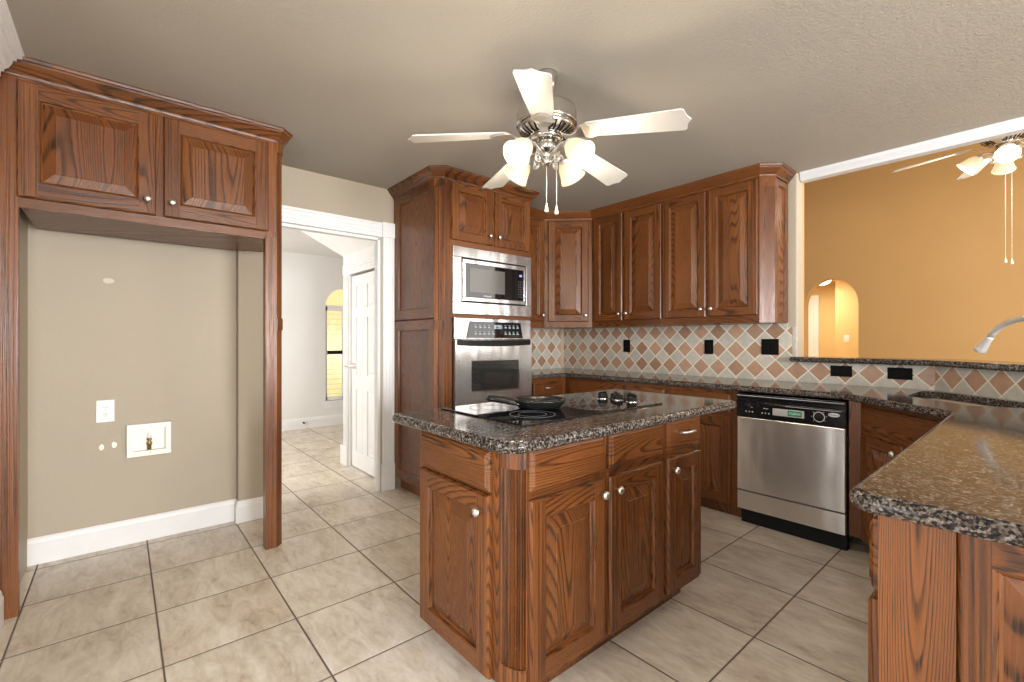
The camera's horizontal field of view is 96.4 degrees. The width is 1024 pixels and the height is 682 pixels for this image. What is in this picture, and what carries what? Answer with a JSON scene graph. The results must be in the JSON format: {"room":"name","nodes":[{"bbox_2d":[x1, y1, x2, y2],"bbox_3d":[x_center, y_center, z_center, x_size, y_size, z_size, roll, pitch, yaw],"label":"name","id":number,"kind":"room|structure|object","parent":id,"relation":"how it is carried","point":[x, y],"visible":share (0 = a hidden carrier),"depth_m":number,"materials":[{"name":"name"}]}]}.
{"room":"kitchen","nodes":[
{"label":"kitchen","id":0,"kind":"room"},
{"bbox_2d":[20,208,27,582],"bbox_3d":[-2.114,-0.014,1.778,0.135,2.468,1.750,0,0,-41],"label":"wall","id":1,"kind":"structure","parent":0,"point":[23,217],"depth_m":2.38,"materials":[{"name":"beige paint"}]},
{"bbox_2d":[0,590,3,629],"bbox_3d":[-1.970,1.147,1.700,0.016,0.145,0.745,0,0,-41],"label":"baseboard","id":2,"kind":"structure","parent":1,"relation":"attached to","point":[1,595],"depth_m":1.97,"materials":[{"name":"white paint"}]},
{"bbox_2d":[0,0,24,75],"bbox_3d":[-1.821,-1.190,1.576,0.082,0.115,1.062,0,0,-41],"label":"crown molding","id":3,"kind":"structure","parent":1,"relation":"attached to","point":[11,50],"depth_m":1.86,"materials":[{"name":"white paint"}]},
{"bbox_2d":[236,250,236,498],"bbox_3d":[-4.054,-0.080,3.438,3.300,2.600,3.305,0,0,-41],"label":"wall","id":4,"kind":"structure","parent":0,"point":[236,250],"depth_m":3.24,"materials":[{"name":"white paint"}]},
{"bbox_2d":[28,165,563,538],"bbox_3d":[-1.067,-0.014,3.851,4.440,2.468,0.198,0,0,-41],"label":"wall","id":5,"kind":"structure","parent":0,"point":[158,341],"depth_m":2.83,"materials":[{"name":"beige paint"}]},
{"bbox_2d":[96,400,114,422],"bbox_3d":[-2.388,0.412,2.689,0.082,0.130,0.009,0,0,-41],"label":"wall outlet","id":6,"kind":"object","parent":5,"relation":"attached to","point":[105,409],"visible":1,"depth_m":2.69,"materials":[{"name":"white plastic"}]},
{"bbox_2d":[102,405,108,410],"bbox_3d":[-2.386,0.392,2.687,0.033,0.033,0.003,0,0,-41],"label":"receptacle","id":7,"kind":"object","parent":6,"relation":"attached to","point":[104,407],"depth_m":2.69,"materials":[{"name":"white plastic"}]},
{"bbox_2d":[102,412,108,416],"bbox_3d":[-2.386,0.432,2.687,0.033,0.033,0.003,0,0,-41],"label":"receptacle","id":8,"kind":"object","parent":6,"relation":"attached to","point":[104,414],"depth_m":2.69,"materials":[{"name":"white plastic"}]},
{"bbox_2d":[103,278,114,282],"bbox_3d":[-2.378,-0.355,2.702,0.053,0.031,0.001,0,0,-41],"label":"wall plate","id":9,"kind":"object","parent":5,"relation":"attached to","point":[106,280],"depth_m":2.70,"materials":[{"name":"beige plastic"}]},
{"bbox_2d":[27,496,262,566],"bbox_3d":[-2.172,1.147,2.823,1.133,0.145,0.086,0,0,-41],"label":"baseboard","id":10,"kind":"structure","parent":5,"relation":"attached to","point":[52,547],"depth_m":2.77,"materials":[{"name":"white paint"}]},
{"bbox_2d":[127,421,170,457],"bbox_3d":[-2.226,0.602,2.811,0.214,0.196,0.034,0,0,-41],"label":"water supply box","id":11,"kind":"object","parent":5,"relation":"attached to","point":[143,439],"visible":1,"depth_m":2.81,"materials":[{"name":"white plastic"}]},
{"bbox_2d":[282,205,394,491],"bbox_3d":[-1.362,0.128,3.496,0.969,2.185,0.098,0,0,-41],"label":"door frame","id":12,"kind":"structure","parent":5,"relation":"in","point":[292,215],"depth_m":3.73,"materials":[{"name":"white paint"}]},
{"bbox_2d":[530,217,544,327],"bbox_3d":[0.028,-0.667,4.401,0.508,1.070,0.393,0,0,-41],"label":"upper cabinet","id":13,"kind":"object","parent":5,"relation":"attached to","point":[536,225],"visible":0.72,"depth_m":4.39,"materials":[{"name":"brown wood"}]},
{"bbox_2d":[539,220,600,328],"bbox_3d":[0.559,-0.667,4.668,0.643,1.070,0.653,0,0,-40],"label":"upper cabinet","id":14,"kind":"object","parent":5,"relation":"attached to","point":[567,243],"visible":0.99,"depth_m":4.42,"materials":[{"name":"brown wood"}]},
{"bbox_2d":[282,251,342,419],"bbox_3d":[-4.043,-0.155,5.503,5.800,2.750,0.120,0,0,-41],"label":"wall","id":15,"kind":"structure","parent":0,"point":[308,280],"depth_m":6.42,"materials":[{"name":"white paint"}]},
{"bbox_2d":[282,414,342,430],"bbox_3d":[-3.351,1.145,4.601,5.680,0.150,2.150,0,0,-41],"label":"baseboard","id":16,"kind":"structure","parent":15,"relation":"attached to","point":[336,419],"depth_m":6.45,"materials":[{"name":"white paint"}]},
{"bbox_2d":[322,289,342,407],"bbox_3d":[-2.504,0.095,6.797,0.640,1.730,0.150,0,0,-41],"label":"window","id":17,"kind":"structure","parent":15,"relation":"in","point":[334,303],"depth_m":6.75,"materials":[{"name":"yellow glass"}]},
{"bbox_2d":[282,228,373,257],"bbox_3d":[-3.066,-1.074,4.282,5.900,0.452,3.305,0,0,-41],"label":"ceiling","id":18,"kind":"structure","parent":0,"point":[296,241],"depth_m":5.20,"materials":[{"name":"white paint"}]},
{"bbox_2d":[343,245,373,443],"bbox_3d":[-1.471,-0.155,5.648,1.700,2.750,3.300,0,0,-41],"label":"wall","id":19,"kind":"structure","parent":0,"point":[368,252],"depth_m":4.42,"materials":[{"name":"white paint"}]},
{"bbox_2d":[340,256,373,465],"bbox_3d":[-1.344,0.237,4.251,0.142,1.965,0.990,0,0,-41],"label":"trim","id":20,"kind":"structure","parent":19,"relation":"attached to","point":[366,264],"depth_m":4.46,"materials":[{"name":"white paint"}]},
{"bbox_2d":[345,271,373,476],"bbox_3d":[-1.376,0.291,4.229,0.093,1.833,0.684,0,0,-41],"label":"door","id":21,"kind":"structure","parent":19,"relation":"in","point":[362,365],"depth_m":4.25,"materials":[{"name":"white paint"}]},
{"bbox_2d":[0,424,874,681],"bbox_3d":[1.904,1.270,3.467,13.400,0.100,11.600,0,0,-41],"label":"floor","id":22,"kind":"structure","parent":0,"point":[338,600],"depth_m":2.12,"materials":[{"name":"tile"}]},
{"bbox_2d":[0,56,292,619],"bbox_3d":[-1.940,-0.014,2.574,1.193,2.468,0.616,0,0,-41],"label":"tall cabinet","id":23,"kind":"object","parent":22,"relation":"on","point":[81,152],"visible":0.99,"depth_m":2.28,"materials":[{"name":"brown wood"}]},
{"bbox_2d":[387,165,539,496],"bbox_3d":[-0.395,-0.014,3.804,1.012,2.468,0.751,0,0,-41],"label":"tall cabinet","id":24,"kind":"object","parent":22,"relation":"on","point":[437,208],"visible":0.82,"depth_m":3.50,"materials":[{"name":"brown wood"}]},
{"bbox_2d":[452,245,530,316],"bbox_3d":[-0.139,-0.449,3.587,0.776,0.497,0.024,0,0,-41],"label":"microwave","id":25,"kind":"object","parent":24,"relation":"in","point":[484,282],"visible":1,"depth_m":3.55,"materials":[{"name":"metal"}]},
{"bbox_2d":[453,317,531,405],"bbox_3d":[-0.124,0.179,3.576,0.757,0.702,0.060,0,0,-41],"label":"oven","id":26,"kind":"object","parent":24,"relation":"in","point":[481,368],"visible":0.97,"depth_m":3.54,"materials":[{"name":"metal"}]},
{"bbox_2d":[532,377,565,395],"bbox_3d":[0.124,0.779,4.327,0.560,0.882,0.630,0,0,-41],"label":"drawer","id":27,"kind":"object","parent":22,"relation":"on","point":[547,386],"visible":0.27,"depth_m":4.15,"materials":[{"name":"brown wood"}]},
{"bbox_2d":[420,416,700,681],"bbox_3d":[0.256,0.783,2.020,1.218,0.873,0.670,0,0,-41],"label":"kitchen island","id":28,"kind":"object","parent":22,"relation":"on","point":[533,562],"visible":0.94,"depth_m":1.66,"materials":[{"name":"brown wood"}]},
{"bbox_2d":[392,389,736,453],"bbox_3d":[0.324,0.326,2.148,1.547,0.040,0.785,0,0,-41],"label":"island countertop","id":29,"kind":"structure","parent":28,"relation":"on","point":[487,434],"depth_m":1.72,"materials":[{"name":"brown stone"}]},
{"bbox_2d":[441,391,661,426],"bbox_3d":[0.205,0.285,2.138,0.910,0.042,0.555,0,0,-41],"label":"electric cooktop","id":30,"kind":"object","parent":29,"relation":"in","point":[576,405],"visible":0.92,"depth_m":2.00,"materials":[{"name":"black glass"}]},
{"bbox_2d":[486,395,565,409],"bbox_3d":[0.064,0.270,2.057,0.360,0.056,0.244,0,0,0],"label":"pan","id":31,"kind":"object","parent":30,"relation":"on","point":[532,402],"visible":1,"depth_m":2.02,"materials":[{"name":"metal"}]},
{"bbox_2d":[567,377,666,393],"bbox_3d":[1.053,0.779,4.088,0.638,0.882,1.040,0,0,-41],"label":"base cabinet","id":32,"kind":"object","parent":22,"relation":"on","point":[574,385],"visible":0.08,"depth_m":3.95,"materials":[{"name":"brown wood"}]},
{"bbox_2d":[667,385,742,516],"bbox_3d":[1.567,0.779,3.487,0.638,0.882,0.538,0,0,-41],"label":"base cabinet","id":33,"kind":"object","parent":22,"relation":"on","point":[718,430],"visible":0.3,"depth_m":3.21,"materials":[{"name":"brown wood"}]},
{"bbox_2d":[737,392,848,550],"bbox_3d":[1.931,0.784,3.038,0.627,0.872,0.608,0,0,-41],"label":"dishwasher","id":34,"kind":"object","parent":22,"relation":"on","point":[793,473],"visible":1,"depth_m":2.82,"materials":[{"name":"metal"}]},
{"bbox_2d":[773,408,803,418],"bbox_3d":[1.709,0.448,2.837,0.004,0.044,0.176,0,0,-41],"label":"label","id":35,"kind":"object","parent":34,"relation":"attached to","point":[778,412],"visible":1,"depth_m":2.83,"materials":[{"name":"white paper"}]},
{"bbox_2d":[849,401,943,544],"bbox_3d":[2.210,0.779,2.260,0.623,0.882,1.355,0,0,5],"label":"base cabinet","id":36,"kind":"object","parent":22,"relation":"on","point":[877,434],"visible":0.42,"depth_m":2.50,"materials":[{"name":"brown wood"}]},
{"bbox_2d":[868,514,1023,681],"bbox_3d":[1.533,0.779,1.177,1.570,0.882,0.760,0,0,-41],"label":"base cabinet","id":37,"kind":"object","parent":22,"relation":"on","point":[944,606],"visible":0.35,"depth_m":0.84,"materials":[{"name":"brown wood"}]},
{"bbox_2d":[532,368,1023,547],"bbox_3d":[0.891,0.318,2.710,2.680,0.039,4.084,0,0,-41],"label":"countertop","id":38,"kind":"structure","parent":37,"relation":"on","point":[964,475],"depth_m":1.16,"materials":[{"name":"brown stone"}]},
{"bbox_2d":[924,398,993,406],"bbox_3d":[2.306,0.421,2.376,0.373,0.167,0.735,0,0,4],"label":"sink","id":39,"kind":"object","parent":38,"relation":"in","point":[937,399],"visible":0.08,"depth_m":2.56,"materials":[{"name":"metal"}]},
{"bbox_2d":[974,316,1023,353],"bbox_3d":[2.432,0.089,2.136,0.072,0.419,0.603,0,0,9],"label":"kitchen faucet","id":40,"kind":"object","parent":38,"relation":"on","point":[982,347],"visible":1,"depth_m":2.34,"materials":[{"name":"silver metal"}]},
{"bbox_2d":[6,0,1023,210],"bbox_3d":[0.738,-1.308,0.144,6.510,0.120,8.060,0,0,-41],"label":"ceiling","id":41,"kind":"structure","parent":0,"point":[803,85],"depth_m":2.08,"materials":[{"name":"white paint"}]},
{"bbox_2d":[408,68,690,214],"bbox_3d":[0.182,-0.920,2.178,1.186,0.656,1.205,0,0,-41],"label":"ceiling fan","id":42,"kind":"object","parent":41,"relation":"hanging from","point":[545,119],"visible":1,"depth_m":2.04,"materials":[{"name":"silver metal"}]},
{"bbox_2d":[799,117,1023,182],"bbox_3d":[3.944,-1.217,1.327,0.089,0.062,5.495,0,0,-41],"label":"crown molding","id":43,"kind":"structure","parent":41,"relation":"attached to","point":[1014,126],"depth_m":2.89,"materials":[{"name":"white paint"}]},
{"bbox_2d":[564,173,934,393],"bbox_3d":[1.631,-0.014,4.008,0.123,2.468,3.084,0,0,-41],"label":"wall","id":44,"kind":"structure","parent":0,"point":[679,350],"depth_m":3.71,"materials":[{"name":"tile"}]},
{"bbox_2d":[623,340,629,351],"bbox_3d":[1.125,0.048,4.498,0.010,0.122,0.078,0,0,-41],"label":"wall switch","id":45,"kind":"object","parent":44,"relation":"attached to","point":[626,343],"visible":1,"depth_m":4.50,"materials":[{"name":"black plastic"}]},
{"bbox_2d":[592,201,670,327],"bbox_3d":[1.125,-0.667,4.222,0.381,1.070,0.760,0,0,-41],"label":"upper cabinet","id":46,"kind":"object","parent":44,"relation":"attached to","point":[627,246],"visible":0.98,"depth_m":4.08,"materials":[{"name":"brown wood"}]},
{"bbox_2d":[704,340,712,353],"bbox_3d":[1.662,0.050,3.870,0.009,0.122,0.078,0,0,-41],"label":"wall outlet","id":47,"kind":"object","parent":44,"relation":"attached to","point":[708,344],"visible":1,"depth_m":3.87,"materials":[{"name":"black plastic"}]},
{"bbox_2d":[663,175,787,325],"bbox_3d":[1.646,-0.667,3.612,0.381,1.070,0.845,0,0,-41],"label":"upper cabinet","id":48,"kind":"object","parent":44,"relation":"attached to","point":[725,248],"visible":0.99,"depth_m":3.42,"materials":[{"name":"brown wood"}]},
{"bbox_2d":[530,162,796,220],"bbox_3d":[1.086,-1.210,3.899,2.279,0.076,0.662,0,0,26],"label":"crown molding","id":49,"kind":"structure","parent":48,"relation":"attached to","point":[783,172],"depth_m":3.71,"materials":[{"name":"brown wood"}]},
{"bbox_2d":[761,339,778,354],"bbox_3d":[1.973,0.045,3.505,0.010,0.122,0.125,0,0,-41],"label":"wall switch","id":50,"kind":"object","parent":44,"relation":"attached to","point":[768,346],"visible":1,"depth_m":3.50,"materials":[{"name":"black plastic"}]},
{"bbox_2d":[792,327,796,356],"bbox_3d":[2.088,0.024,3.384,0.009,0.257,0.030,0,0,-41],"label":"tile","id":51,"kind":"structure","parent":44,"relation":"attached to","point":[794,329],"depth_m":3.38,"materials":[{"name":"beige tile"}]},
{"bbox_2d":[830,365,851,376],"bbox_3d":[2.270,0.208,3.159,0.009,0.075,0.125,0,0,-41],"label":"wall outlet","id":52,"kind":"object","parent":44,"relation":"attached to","point":[841,371],"visible":1,"depth_m":3.15,"materials":[{"name":"black plastic"}]},
{"bbox_2d":[887,367,912,379],"bbox_3d":[2.473,0.208,2.921,0.009,0.075,0.125,0,0,-41],"label":"wall outlet","id":53,"kind":"object","parent":44,"relation":"attached to","point":[892,373],"visible":1,"depth_m":2.92,"materials":[{"name":"black plastic"}]},
{"bbox_2d":[802,183,803,356],"bbox_3d":[3.855,-0.930,4.344,3.695,4.300,10.600,0,0,-41],"label":"wall","id":54,"kind":"structure","parent":0,"point":[802,183],"depth_m":3.51,"materials":[{"name":"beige paint"}]},
{"bbox_2d":[811,280,857,356],"bbox_3d":[5.060,0.045,7.971,2.550,2.350,2.450,0,0,-41],"label":"wall","id":55,"kind":"structure","parent":0,"point":[838,302],"depth_m":8.15,"materials":[{"name":"paint"}]},
{"bbox_2d":[808,295,818,355],"bbox_3d":[5.563,0.170,9.170,0.030,2.100,1.000,0,0,-41],"label":"door","id":56,"kind":"structure","parent":55,"relation":"in","point":[813,307],"depth_m":8.84,"materials":[{"name":"white paint"}]},
{"bbox_2d":[844,335,849,341],"bbox_3d":[5.877,-0.040,8.044,0.010,0.125,0.085,0,0,-41],"label":"wall switch","id":57,"kind":"object","parent":55,"relation":"attached to","point":[846,337],"visible":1,"depth_m":8.04,"materials":[{"name":"white plastic"}]},
{"bbox_2d":[804,140,1023,361],"bbox_3d":[5.317,-0.930,5.593,0.150,4.300,10.400,0,0,-41],"label":"wall","id":58,"kind":"structure","parent":0,"point":[921,248],"depth_m":5.70,"materials":[{"name":"orange paint"}]},
{"bbox_3d":[3.893,-3.030,4.377,3.795,0.100,10.400,0,0,-40],"label":"ceiling","id":59,"kind":"structure","parent":0,"visible":0},
{"bbox_2d":[891,133,1023,263],"bbox_3d":[3.514,-1.766,3.310,1.204,2.428,1.191,0,0,-41],"label":"ceiling fan","id":60,"kind":"object","parent":59,"relation":"hanging from","point":[1007,149],"visible":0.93,"depth_m":3.36,"materials":[{"name":"silver metal"}]},
{"bbox_3d":[2.358,0.686,2.343,1.181,1.068,1.900,0,0,-40],"label":"wall","id":61,"kind":"structure","parent":0,"visible":0},
{"bbox_2d":[789,356,1023,371],"bbox_3d":[2.557,0.133,2.409,0.722,0.036,2.280,0,0,-10],"label":"granite bar ledge","id":62,"kind":"object","parent":61,"relation":"on","point":[955,363],"visible":1,"depth_m":2.81,"materials":[{"name":"brown stone"}]},
{"bbox_2d":[935,366,1023,400],"bbox_3d":[2.530,0.229,2.053,0.008,0.153,1.500,0,0,4],"label":"wall","id":63,"kind":"structure","parent":61,"relation":"attached to","point":[1009,385],"depth_m":2.50,"materials":[{"name":"tile"}]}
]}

